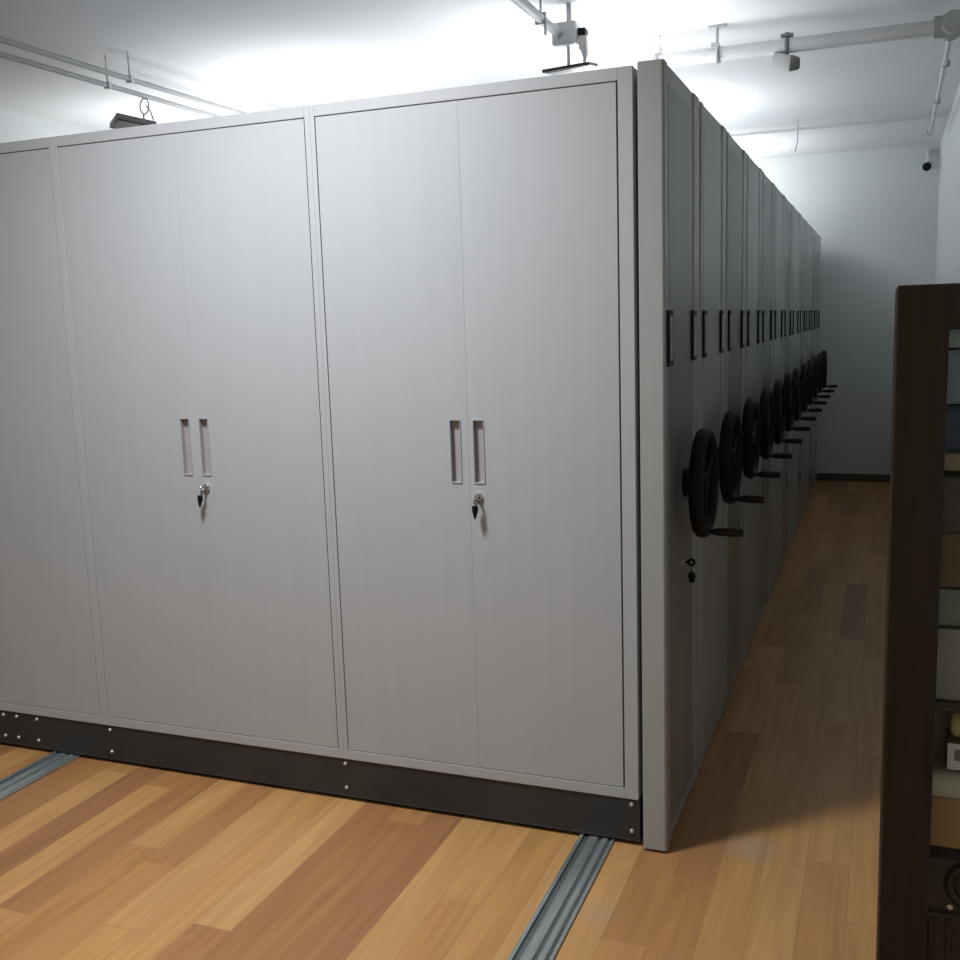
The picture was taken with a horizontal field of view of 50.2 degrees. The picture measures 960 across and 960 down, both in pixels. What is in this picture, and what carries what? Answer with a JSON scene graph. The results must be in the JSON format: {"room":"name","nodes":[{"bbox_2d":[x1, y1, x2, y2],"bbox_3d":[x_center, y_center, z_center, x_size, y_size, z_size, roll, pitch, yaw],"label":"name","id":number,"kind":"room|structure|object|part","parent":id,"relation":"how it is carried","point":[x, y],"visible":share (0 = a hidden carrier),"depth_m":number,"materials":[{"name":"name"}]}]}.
{"room":"archive storage room","nodes":[
{"label":"archive storage room","id":0,"kind":"room"},
{"bbox_2d":[0,108,99,142],"bbox_3d":[-3.428,-0.763,6.224,0.100,3.140,12.020,2,9,21],"label":"wall","id":1,"kind":"structure","parent":0,"point":[14,125],"depth_m":6.94,"materials":[{"name":"paint"}]},
{"bbox_2d":[0,480,889,959],"bbox_3d":[-0.607,0.915,5.385,6.050,0.100,12.220,2,9,21],"label":"floor","id":2,"kind":"structure","parent":0,"point":[772,853],"depth_m":3.24,"materials":[{"name":"brown wood"}]},
{"bbox_2d":[0,751,81,800],"bbox_3d":[-0.939,0.796,5.867,0.125,0.010,11.100,2,9,21],"label":"rail","id":3,"kind":"object","parent":2,"relation":"on","point":[18,780],"visible":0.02,"depth_m":3.92,"materials":[{"name":"metal"}]},
{"bbox_2d":[0,59,743,850],"bbox_3d":[-0.768,-0.088,3.829,3.417,2.346,0.623,2,9,21],"label":"carriage","id":4,"kind":"object","parent":2,"relation":"on","point":[357,448],"visible":1,"depth_m":3.39,"materials":[{"name":"metal"}]},
{"bbox_3d":[-1.737,-0.143,3.916,0.502,2.118,0.017,2,9,21],"label":"door","id":5,"kind":"part","parent":4,"relation":"part of","materials":[{"name":"grey metal"}]},
{"bbox_3d":[-1.230,-0.128,3.718,0.503,2.118,0.017,2,9,21],"label":"door","id":6,"kind":"part","parent":4,"relation":"part of","materials":[{"name":"grey metal"}]},
{"bbox_3d":[-1.036,-0.119,3.643,0.038,0.205,0.021,2,9,21],"label":"recessed handle","id":7,"kind":"part","parent":4,"relation":"part of","materials":[{"name":"grey metal"}]},
{"bbox_3d":[-0.963,-0.117,3.614,0.038,0.205,0.021,2,9,21],"label":"recessed handle","id":8,"kind":"part","parent":4,"relation":"part of","materials":[{"name":"grey metal"}]},
{"bbox_3d":[-0.761,-0.115,3.535,0.502,2.118,0.017,2,9,21],"label":"door","id":9,"kind":"part","parent":4,"relation":"part of","materials":[{"name":"grey metal"}]},
{"bbox_3d":[-0.260,-0.101,3.339,0.489,2.118,0.017,2,9,21],"label":"door","id":10,"kind":"part","parent":4,"relation":"part of","materials":[{"name":"grey metal"}]},
{"bbox_3d":[-0.074,-0.092,3.266,0.038,0.205,0.021,2,9,21],"label":"recessed handle","id":11,"kind":"part","parent":4,"relation":"part of","materials":[{"name":"grey metal"}]},
{"bbox_3d":[0.000,-0.090,3.237,0.038,0.205,0.021,2,9,21],"label":"recessed handle","id":12,"kind":"part","parent":4,"relation":"part of","materials":[{"name":"grey metal"}]},
{"bbox_3d":[0.194,-0.089,3.162,0.486,2.118,0.017,2,9,21],"label":"door","id":13,"kind":"part","parent":4,"relation":"part of","materials":[{"name":"grey metal"}]},
{"bbox_3d":[0.619,-0.051,3.297,0.076,2.346,0.604,2,9,21],"label":"panel","id":14,"kind":"part","parent":4,"relation":"part of","materials":[{"name":"grey metal"}]},
{"bbox_3d":[0.554,-0.414,2.998,0.011,0.163,0.072,2,9,21],"label":"pull handle","id":15,"kind":"part","parent":4,"relation":"part of","materials":[{"name":"black plastic"}]},
{"bbox_3d":[0.701,-0.475,3.371,0.011,0.163,0.072,2,9,21],"label":"pull handle","id":16,"kind":"part","parent":4,"relation":"part of","materials":[{"name":"black plastic"}]},
{"bbox_2d":[507,833,615,959],"bbox_3d":[1.082,0.853,5.076,0.112,0.010,11.100,2,9,21],"label":"rail","id":17,"kind":"object","parent":2,"relation":"on","point":[551,922],"visible":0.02,"depth_m":2.93,"materials":[{"name":"metal"}]},
{"bbox_2d":[699,101,764,768],"bbox_3d":[-0.537,-0.185,4.412,3.417,2.346,0.604,2,9,21],"label":"carriage","id":18,"kind":"object","parent":2,"relation":"on","point":[726,427],"visible":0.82,"depth_m":3.79,"materials":[{"name":"grey metal"}]},
{"bbox_3d":[0.781,-0.509,3.573,0.011,0.163,0.072,2,9,21],"label":"pull handle","id":19,"kind":"part","parent":18,"relation":"part of","materials":[{"name":"black plastic"}]},
{"bbox_3d":[0.846,-0.146,3.871,0.076,2.346,0.604,2,9,21],"label":"panel","id":20,"kind":"part","parent":18,"relation":"part of","materials":[{"name":"grey metal"}]},
{"bbox_3d":[0.929,-0.570,3.946,0.011,0.163,0.072,2,9,21],"label":"pull handle","id":21,"kind":"part","parent":18,"relation":"part of","materials":[{"name":"black plastic"}]},
{"bbox_2d":[724,131,780,707],"bbox_3d":[-0.310,-0.280,4.987,3.417,2.346,0.604,2,9,21],"label":"carriage","id":22,"kind":"object","parent":2,"relation":"on","point":[736,157],"visible":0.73,"depth_m":4.37,"materials":[{"name":"grey metal"}]},
{"bbox_3d":[1.008,-0.604,4.147,0.011,0.163,0.072,2,9,21],"label":"pull handle","id":23,"kind":"part","parent":22,"relation":"part of","materials":[{"name":"black plastic"}]},
{"bbox_3d":[1.074,-0.241,4.446,0.076,2.346,0.604,2,9,21],"label":"panel","id":24,"kind":"part","parent":22,"relation":"part of","materials":[{"name":"grey metal"}]},
{"bbox_3d":[1.156,-0.665,4.520,0.011,0.163,0.072,2,9,21],"label":"pull handle","id":25,"kind":"part","parent":22,"relation":"part of","materials":[{"name":"black plastic"}]},
{"bbox_2d":[743,154,792,660],"bbox_3d":[-0.083,-0.374,5.561,3.417,2.346,0.604,2,9,21],"label":"carriage","id":26,"kind":"object","parent":2,"relation":"on","point":[754,173],"visible":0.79,"depth_m":4.95,"materials":[{"name":"grey metal"}]},
{"bbox_3d":[1.236,-0.699,4.722,0.011,0.163,0.072,2,9,21],"label":"pull handle","id":27,"kind":"part","parent":26,"relation":"part of","materials":[{"name":"black plastic"}]},
{"bbox_3d":[1.301,-0.336,5.020,0.076,2.346,0.604,2,9,21],"label":"panel","id":28,"kind":"part","parent":26,"relation":"part of","materials":[{"name":"grey metal"}]},
{"bbox_3d":[1.383,-0.760,5.095,0.011,0.163,0.072,2,9,21],"label":"pull handle","id":29,"kind":"part","parent":26,"relation":"part of","materials":[{"name":"black plastic"}]},
{"bbox_2d":[758,172,801,624],"bbox_3d":[0.144,-0.469,6.136,3.417,2.346,0.604,2,9,21],"label":"carriage","id":30,"kind":"object","parent":2,"relation":"on","point":[768,188],"visible":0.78,"depth_m":5.53,"materials":[{"name":"grey metal"}]},
{"bbox_3d":[1.463,-0.793,5.296,0.011,0.163,0.072,2,9,21],"label":"pull handle","id":31,"kind":"part","parent":30,"relation":"part of","materials":[{"name":"black plastic"}]},
{"bbox_3d":[1.528,-0.431,5.595,0.076,2.346,0.604,2,9,21],"label":"panel","id":32,"kind":"part","parent":30,"relation":"part of","materials":[{"name":"grey metal"}]},
{"bbox_3d":[1.610,-0.855,5.670,0.011,0.163,0.072,2,9,21],"label":"pull handle","id":33,"kind":"part","parent":30,"relation":"part of","materials":[{"name":"black plastic"}]},
{"bbox_2d":[770,186,809,594],"bbox_3d":[0.371,-0.564,6.710,3.417,2.346,0.604,2,9,21],"label":"carriage","id":34,"kind":"object","parent":2,"relation":"on","point":[779,230],"visible":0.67,"depth_m":6.11,"materials":[{"name":"grey metal"}]},
{"bbox_3d":[1.690,-0.888,5.871,0.011,0.163,0.072,2,9,21],"label":"pull handle","id":35,"kind":"part","parent":34,"relation":"part of","materials":[{"name":"black plastic"}]},
{"bbox_3d":[1.755,-0.525,6.169,0.076,2.346,0.604,2,9,21],"label":"panel","id":36,"kind":"part","parent":34,"relation":"part of","materials":[{"name":"grey metal"}]},
{"bbox_3d":[1.838,-0.950,6.244,0.011,0.163,0.072,2,9,21],"label":"pull handle","id":37,"kind":"part","parent":34,"relation":"part of","materials":[{"name":"black plastic"}]},
{"bbox_2d":[780,197,816,569],"bbox_3d":[0.599,-0.659,7.285,3.417,2.346,0.604,2,9,21],"label":"carriage","id":38,"kind":"object","parent":2,"relation":"on","point":[789,208],"visible":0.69,"depth_m":6.69,"materials":[{"name":"grey metal"}]},
{"bbox_3d":[1.917,-0.983,6.446,0.011,0.163,0.072,2,9,21],"label":"pull handle","id":39,"kind":"part","parent":38,"relation":"part of","materials":[{"name":"black plastic"}]},
{"bbox_3d":[1.983,-0.620,6.744,0.076,2.346,0.604,2,9,21],"label":"panel","id":40,"kind":"part","parent":38,"relation":"part of","materials":[{"name":"grey metal"}]},
{"bbox_3d":[2.065,-1.045,6.819,0.011,0.163,0.072,2,9,21],"label":"pull handle","id":41,"kind":"part","parent":38,"relation":"part of","materials":[{"name":"black plastic"}]},
{"bbox_2d":[789,207,821,548],"bbox_3d":[0.826,-0.754,7.859,3.417,2.346,0.604,2,9,21],"label":"carriage","id":42,"kind":"object","parent":2,"relation":"on","point":[804,367],"visible":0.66,"depth_m":7.27,"materials":[{"name":"grey metal"}]},
{"bbox_3d":[2.210,-0.715,7.319,0.076,2.346,0.604,2,9,21],"label":"panel","id":43,"kind":"part","parent":42,"relation":"part of","materials":[{"name":"grey metal"}]},
{"bbox_3d":[2.292,-1.140,7.393,0.011,0.163,0.072,2,9,21],"label":"pull handle","id":44,"kind":"part","parent":42,"relation":"part of","materials":[{"name":"black plastic"}]},
{"bbox_2d":[796,215,826,530],"bbox_3d":[1.053,-0.849,8.434,3.417,2.346,0.604,2,9,21],"label":"carriage","id":45,"kind":"object","parent":2,"relation":"on","point":[803,240],"visible":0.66,"depth_m":7.85,"materials":[{"name":"grey metal"}]},
{"bbox_3d":[2.437,-0.810,7.893,0.076,2.346,0.604,2,9,21],"label":"panel","id":46,"kind":"part","parent":45,"relation":"part of","materials":[{"name":"grey metal"}]},
{"bbox_2d":[802,222,830,515],"bbox_3d":[1.280,-0.944,9.008,3.417,2.346,0.604,2,9,21],"label":"carriage","id":47,"kind":"object","parent":2,"relation":"on","point":[815,359],"visible":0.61,"depth_m":8.42,"materials":[{"name":"grey metal"}]},
{"bbox_3d":[2.664,-0.905,8.467,0.076,2.346,0.604,2,9,21],"label":"panel","id":48,"kind":"part","parent":47,"relation":"part of","materials":[{"name":"grey metal"}]},
{"bbox_2d":[808,227,833,499],"bbox_3d":[1.508,-1.039,9.583,3.417,2.346,0.604,2,9,21],"label":"carriage","id":49,"kind":"object","parent":2,"relation":"on","point":[814,233],"visible":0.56,"depth_m":9.00,"materials":[{"name":"grey metal"}]},
{"bbox_3d":[2.892,-1.000,9.042,0.076,2.346,0.604,2,9,21],"label":"panel","id":50,"kind":"part","parent":49,"relation":"part of","materials":[{"name":"grey metal"}]},
{"bbox_2d":[812,234,836,491],"bbox_3d":[1.735,-1.133,10.158,3.417,2.346,0.604,2,9,21],"label":"carriage","id":51,"kind":"object","parent":2,"relation":"on","point":[818,258],"visible":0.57,"depth_m":9.58,"materials":[{"name":"grey metal"}]},
{"bbox_3d":[3.119,-1.095,9.617,0.076,2.346,0.604,2,9,21],"label":"panel","id":52,"kind":"part","parent":51,"relation":"part of","materials":[{"name":"grey metal"}]},
{"bbox_2d":[876,283,959,959],"bbox_3d":[1.088,0.435,2.227,0.389,1.694,0.448,2,9,21],"label":"bookcase","id":53,"kind":"object","parent":2,"relation":"on","point":[925,314],"visible":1,"depth_m":2.05,"materials":[{"name":"brown wood"}]},
{"bbox_3d":[0.920,0.428,2.307,0.018,1.694,0.420,2,9,21],"label":"panel","id":54,"kind":"part","parent":53,"relation":"part of","materials":[{"name":"brown wood"}]},
{"bbox_2d":[926,845,959,959],"bbox_3d":[1.113,0.971,2.290,0.310,0.452,0.335,2,9,21],"label":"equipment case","id":55,"kind":"object","parent":53,"relation":"on","point":[943,919],"visible":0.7,"depth_m":2.17,"materials":[{"name":"brown metal"}]},
{"bbox_3d":[1.112,0.822,2.275,0.310,0.152,0.318,2,9,21],"label":"lid","id":56,"kind":"part","parent":55,"relation":"part of","materials":[{"name":"black plastic"}]},
{"bbox_2d":[930,796,959,848],"bbox_3d":[1.097,0.694,2.254,0.327,0.109,0.310,2,9,21],"label":"cardboard box","id":57,"kind":"object","parent":55,"relation":"on","point":[945,812],"visible":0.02,"depth_m":2.14,"materials":[{"name":"brown cardboard"}]},
{"bbox_2d":[932,710,959,798],"bbox_3d":[1.084,0.549,2.227,0.331,0.185,0.305,2,9,21],"label":"cloth bag","id":58,"kind":"object","parent":57,"relation":"on","point":[946,782],"visible":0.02,"depth_m":2.14,"materials":[{"name":"grey fabric"}]},
{"bbox_2d":[945,729,959,769],"bbox_3d":[1.065,0.566,2.118,0.188,0.062,0.074,2,9,21],"label":"carton","id":59,"kind":"object","parent":58,"relation":"on","point":[952,744],"visible":1,"depth_m":2.12,"materials":[{"name":"white cardboard"}]},
{"bbox_2d":[950,711,959,736],"bbox_3d":[1.075,0.506,2.101,0.203,0.060,0.060,2,9,21],"label":"paper roll","id":60,"kind":"object","parent":59,"relation":"on","point":[954,716],"visible":0.8,"depth_m":2.11,"materials":[{"name":"yellow paper"}]},
{"bbox_2d":[935,699,959,711],"bbox_3d":[1.093,0.433,2.239,0.353,0.018,0.396,2,9,21],"label":"shelf","id":61,"kind":"object","parent":53,"relation":"attached to","point":[941,704],"depth_m":2.09,"materials":[{"name":"brown wood"}]},
{"bbox_2d":[936,625,959,700],"bbox_3d":[1.079,0.352,2.199,0.339,0.153,0.320,2,9,21],"label":"parcel","id":62,"kind":"object","parent":53,"relation":"on","point":[948,651],"visible":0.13,"depth_m":2.08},
{"bbox_2d":[938,586,959,625],"bbox_3d":[1.075,0.234,2.181,0.339,0.078,0.320,2,9,21],"label":"parcel","id":63,"kind":"object","parent":62,"relation":"on","point":[949,597],"visible":0.07,"depth_m":2.06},
{"bbox_2d":[940,532,959,586],"bbox_3d":[1.076,0.138,2.172,0.334,0.111,0.327,2,9,21],"label":"storage box","id":64,"kind":"object","parent":63,"relation":"on","point":[950,544],"visible":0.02,"depth_m":2.05,"materials":[{"name":"brown cardboard"}]},
{"bbox_2d":[942,471,959,532],"bbox_3d":[1.070,0.027,2.154,0.339,0.112,0.330,2,9,21],"label":"storage box","id":65,"kind":"object","parent":64,"relation":"on","point":[950,517],"visible":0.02,"depth_m":2.03,"materials":[{"name":"cardboard"}]},
{"bbox_2d":[944,451,959,470],"bbox_3d":[1.077,-0.063,2.164,0.353,0.034,0.396,2,9,21],"label":"shelf","id":66,"kind":"object","parent":53,"relation":"attached to","point":[952,459],"depth_m":2.01,"materials":[{"name":"beige wood"}]},
{"bbox_2d":[945,404,959,451],"bbox_3d":[1.063,-0.123,2.127,0.339,0.094,0.320,2,9,21],"label":"folded cloth","id":67,"kind":"object","parent":53,"relation":"on","point":[952,437],"visible":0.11,"depth_m":2.01,"materials":[{"name":"fabric"}]},
{"bbox_2d":[947,347,959,403],"bbox_3d":[1.061,-0.224,2.108,0.335,0.110,0.306,2,9,21],"label":"wrapped bundle","id":68,"kind":"object","parent":67,"relation":"on","point":[953,383],"visible":0.09,"depth_m":2.00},
{"bbox_2d":[949,329,959,347],"bbox_3d":[1.057,-0.298,2.096,0.337,0.042,0.308,2,9,21],"label":"sheets","id":69,"kind":"object","parent":68,"relation":"on","point":[954,334],"visible":0.06,"depth_m":1.99,"materials":[{"name":"white paper"}]},
{"bbox_2d":[0,0,959,158],"bbox_3d":[-0.709,-2.286,4.896,6.050,0.100,12.220,2,9,21],"label":"ceiling","id":70,"kind":"structure","parent":0,"point":[247,56],"depth_m":5.75,"materials":[{"name":"paint"}]},
{"bbox_2d":[0,51,219,116],"bbox_3d":[-1.754,-2.317,6.219,0.036,0.173,9.900,2,9,21],"label":"conduit","id":71,"kind":"object","parent":70,"relation":"attached to","point":[107,85],"visible":0.48,"depth_m":5.52,"materials":[{"name":"white metal"}]},
{"bbox_2d":[110,98,156,128],"bbox_3d":[-1.985,-2.080,5.858,0.221,0.179,0.228,-7,10,-29],"label":"floodlight","id":72,"kind":"object","parent":71,"relation":"hanging from","point":[119,120],"visible":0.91,"depth_m":5.79,"materials":[{"name":"grey metal"}]},
{"bbox_2d":[112,119,142,128],"bbox_3d":[-1.986,-2.016,5.868,0.195,0.051,0.198,-7,10,-29],"label":"lamp","id":73,"kind":"object","parent":72,"relation":"attached to","point":[116,123],"depth_m":5.79,"materials":[{"name":"metal"}]},
{"bbox_2d":[0,36,245,113],"bbox_3d":[-1.614,-2.320,6.163,0.036,0.158,9.900,2,9,21],"label":"conduit","id":74,"kind":"object","parent":70,"relation":"attached to","point":[129,78],"visible":0.51,"depth_m":5.39,"materials":[{"name":"white metal"}]},
{"bbox_2d":[511,0,562,37],"bbox_3d":[-0.532,-1.782,2.597,0.052,0.215,4.968,2,9,21],"label":"conduit","id":75,"kind":"object","parent":70,"relation":"attached to","point":[540,17],"visible":1,"depth_m":4.62,"materials":[{"name":"white metal"}]},
{"bbox_2d":[542,3,597,74],"bbox_3d":[0.429,-2.115,4.921,0.235,0.318,0.161,2,9,21],"label":"floodlight","id":76,"kind":"object","parent":70,"relation":"attached to","point":[574,35],"visible":0.96,"depth_m":4.88,"materials":[{"name":"white metal"}]},
{"bbox_3d":[0.426,-2.038,4.935,0.014,0.110,0.015,2,9,21],"label":"stem","id":77,"kind":"part","parent":76,"relation":"part of","materials":[{"name":"grey metal"}]},
{"bbox_2d":[545,66,594,74],"bbox_3d":[0.434,-1.976,4.943,0.211,0.037,0.137,2,9,21],"label":"lamp","id":78,"kind":"object","parent":76,"relation":"attached to","point":[562,69],"depth_m":4.90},
{"bbox_2d":[578,27,587,35],"bbox_3d":[0.490,-2.136,4.893,0.037,0.032,0.060,2,9,21],"label":"socket","id":79,"kind":"object","parent":76,"relation":"attached to","point":[582,31],"depth_m":4.87,"materials":[{"name":"black plastic"}]},
{"bbox_2d":[653,35,661,59],"bbox_3d":[0.951,-2.289,5.502,0.047,0.181,0.092,2,9,21],"label":"hanger","id":80,"kind":"object","parent":70,"relation":"attached to","point":[657,50],"visible":0.48,"depth_m":5.48,"materials":[{"name":"white metal"}]},
{"bbox_3d":[0.949,-2.339,5.494,0.036,0.080,0.008,2,9,21],"label":"rod","id":81,"kind":"part","parent":80,"relation":"part of","materials":[{"name":"white metal"}]},
{"bbox_2d":[708,23,725,64],"bbox_3d":[1.248,-2.273,5.379,0.090,0.195,0.106,2,9,21],"label":"hanger","id":82,"kind":"object","parent":70,"relation":"attached to","point":[716,45],"visible":0.89,"depth_m":5.34,"materials":[{"name":"white metal"}]},
{"bbox_3d":[1.235,-2.267,5.344,0.015,0.195,0.016,2,9,21],"label":"rod","id":83,"kind":"part","parent":82,"relation":"part of","materials":[{"name":"white metal"}]},
{"bbox_3d":[1.232,-2.357,5.330,0.090,0.012,0.030,2,9,21],"label":"ceiling plate","id":84,"kind":"part","parent":82,"relation":"part of","materials":[{"name":"white metal"}]},
{"bbox_2d":[645,9,959,66],"bbox_3d":[1.623,-2.226,5.246,1.560,0.104,0.200,2,9,21],"label":"ceiling pipe","id":85,"kind":"object","parent":82,"relation":"hanging from","point":[946,27],"visible":0.88,"depth_m":5.16,"materials":[{"name":"white metal"}]},
{"bbox_2d":[771,32,799,71],"bbox_3d":[1.571,-2.197,5.271,0.140,0.192,0.091,0,9,14],"label":"spotlight","id":86,"kind":"object","parent":85,"relation":"attached to","point":[785,62],"visible":0.97,"depth_m":5.25,"materials":[{"name":"white metal"}]},
{"bbox_3d":[1.565,-2.151,5.274,0.131,0.095,0.093,2,9,21],"label":"lamp shade","id":87,"kind":"part","parent":86,"relation":"part of","materials":[{"name":"white plastic"}]},
{"bbox_2d":[795,120,801,151],"bbox_3d":[2.488,-2.691,8.015,0.053,0.241,0.009,2,9,21],"label":"wire hook","id":88,"kind":"object","parent":70,"relation":"hanging from","point":[797,120],"visible":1,"depth_m":8.01,"materials":[{"name":"grey metal"}]},
{"bbox_2d":[730,114,947,136],"bbox_3d":[1.659,-2.826,8.538,4.080,0.021,0.022,2,9,21],"label":"conduit","id":89,"kind":"object","parent":70,"relation":"attached to","point":[939,115],"visible":0.34,"depth_m":8.07,"materials":[{"name":"white metal"}]},
{"bbox_2d":[927,41,951,135],"bbox_3d":[2.931,-2.525,6.553,0.055,0.157,3.244,2,9,22],"label":"conduit","id":90,"kind":"object","parent":70,"relation":"attached to","point":[946,62],"visible":0.91,"depth_m":6.28,"materials":[{"name":"white metal"}]},
{"bbox_2d":[752,143,939,474],"bbox_3d":[1.545,-1.606,10.711,6.050,3.140,0.100,2,9,21],"label":"wall","id":91,"kind":"structure","parent":0,"point":[874,212],"depth_m":9.80,"materials":[{"name":"paint"}]},
{"bbox_2d":[817,473,889,481],"bbox_3d":[1.572,-0.083,10.889,5.850,0.075,0.014,2,9,21],"label":"baseboard","id":92,"kind":"structure","parent":91,"relation":"attached to","point":[820,476],"depth_m":10.06,"materials":[{"name":"black wood"}]},
{"bbox_2d":[922,150,933,170],"bbox_3d":[4.067,-2.899,9.294,0.081,0.216,0.270,3,10,30],"label":"security camera","id":93,"kind":"object","parent":91,"relation":"attached to","point":[929,163],"visible":1,"depth_m":9.23,"materials":[{"name":"white plastic"}]},
{"bbox_3d":[4.079,-2.942,9.333,0.053,0.143,0.180,2,9,21],"label":"mounting arm","id":94,"kind":"part","parent":93,"relation":"part of","materials":[{"name":"white plastic"}]},
{"bbox_2d":[935,84,959,283],"bbox_3d":[2.112,-0.608,4.058,0.100,3.140,12.020,2,9,21],"label":"wall","id":95,"kind":"structure","parent":0,"point":[948,224],"depth_m":7.64,"materials":[{"name":"paint"}]}
]}

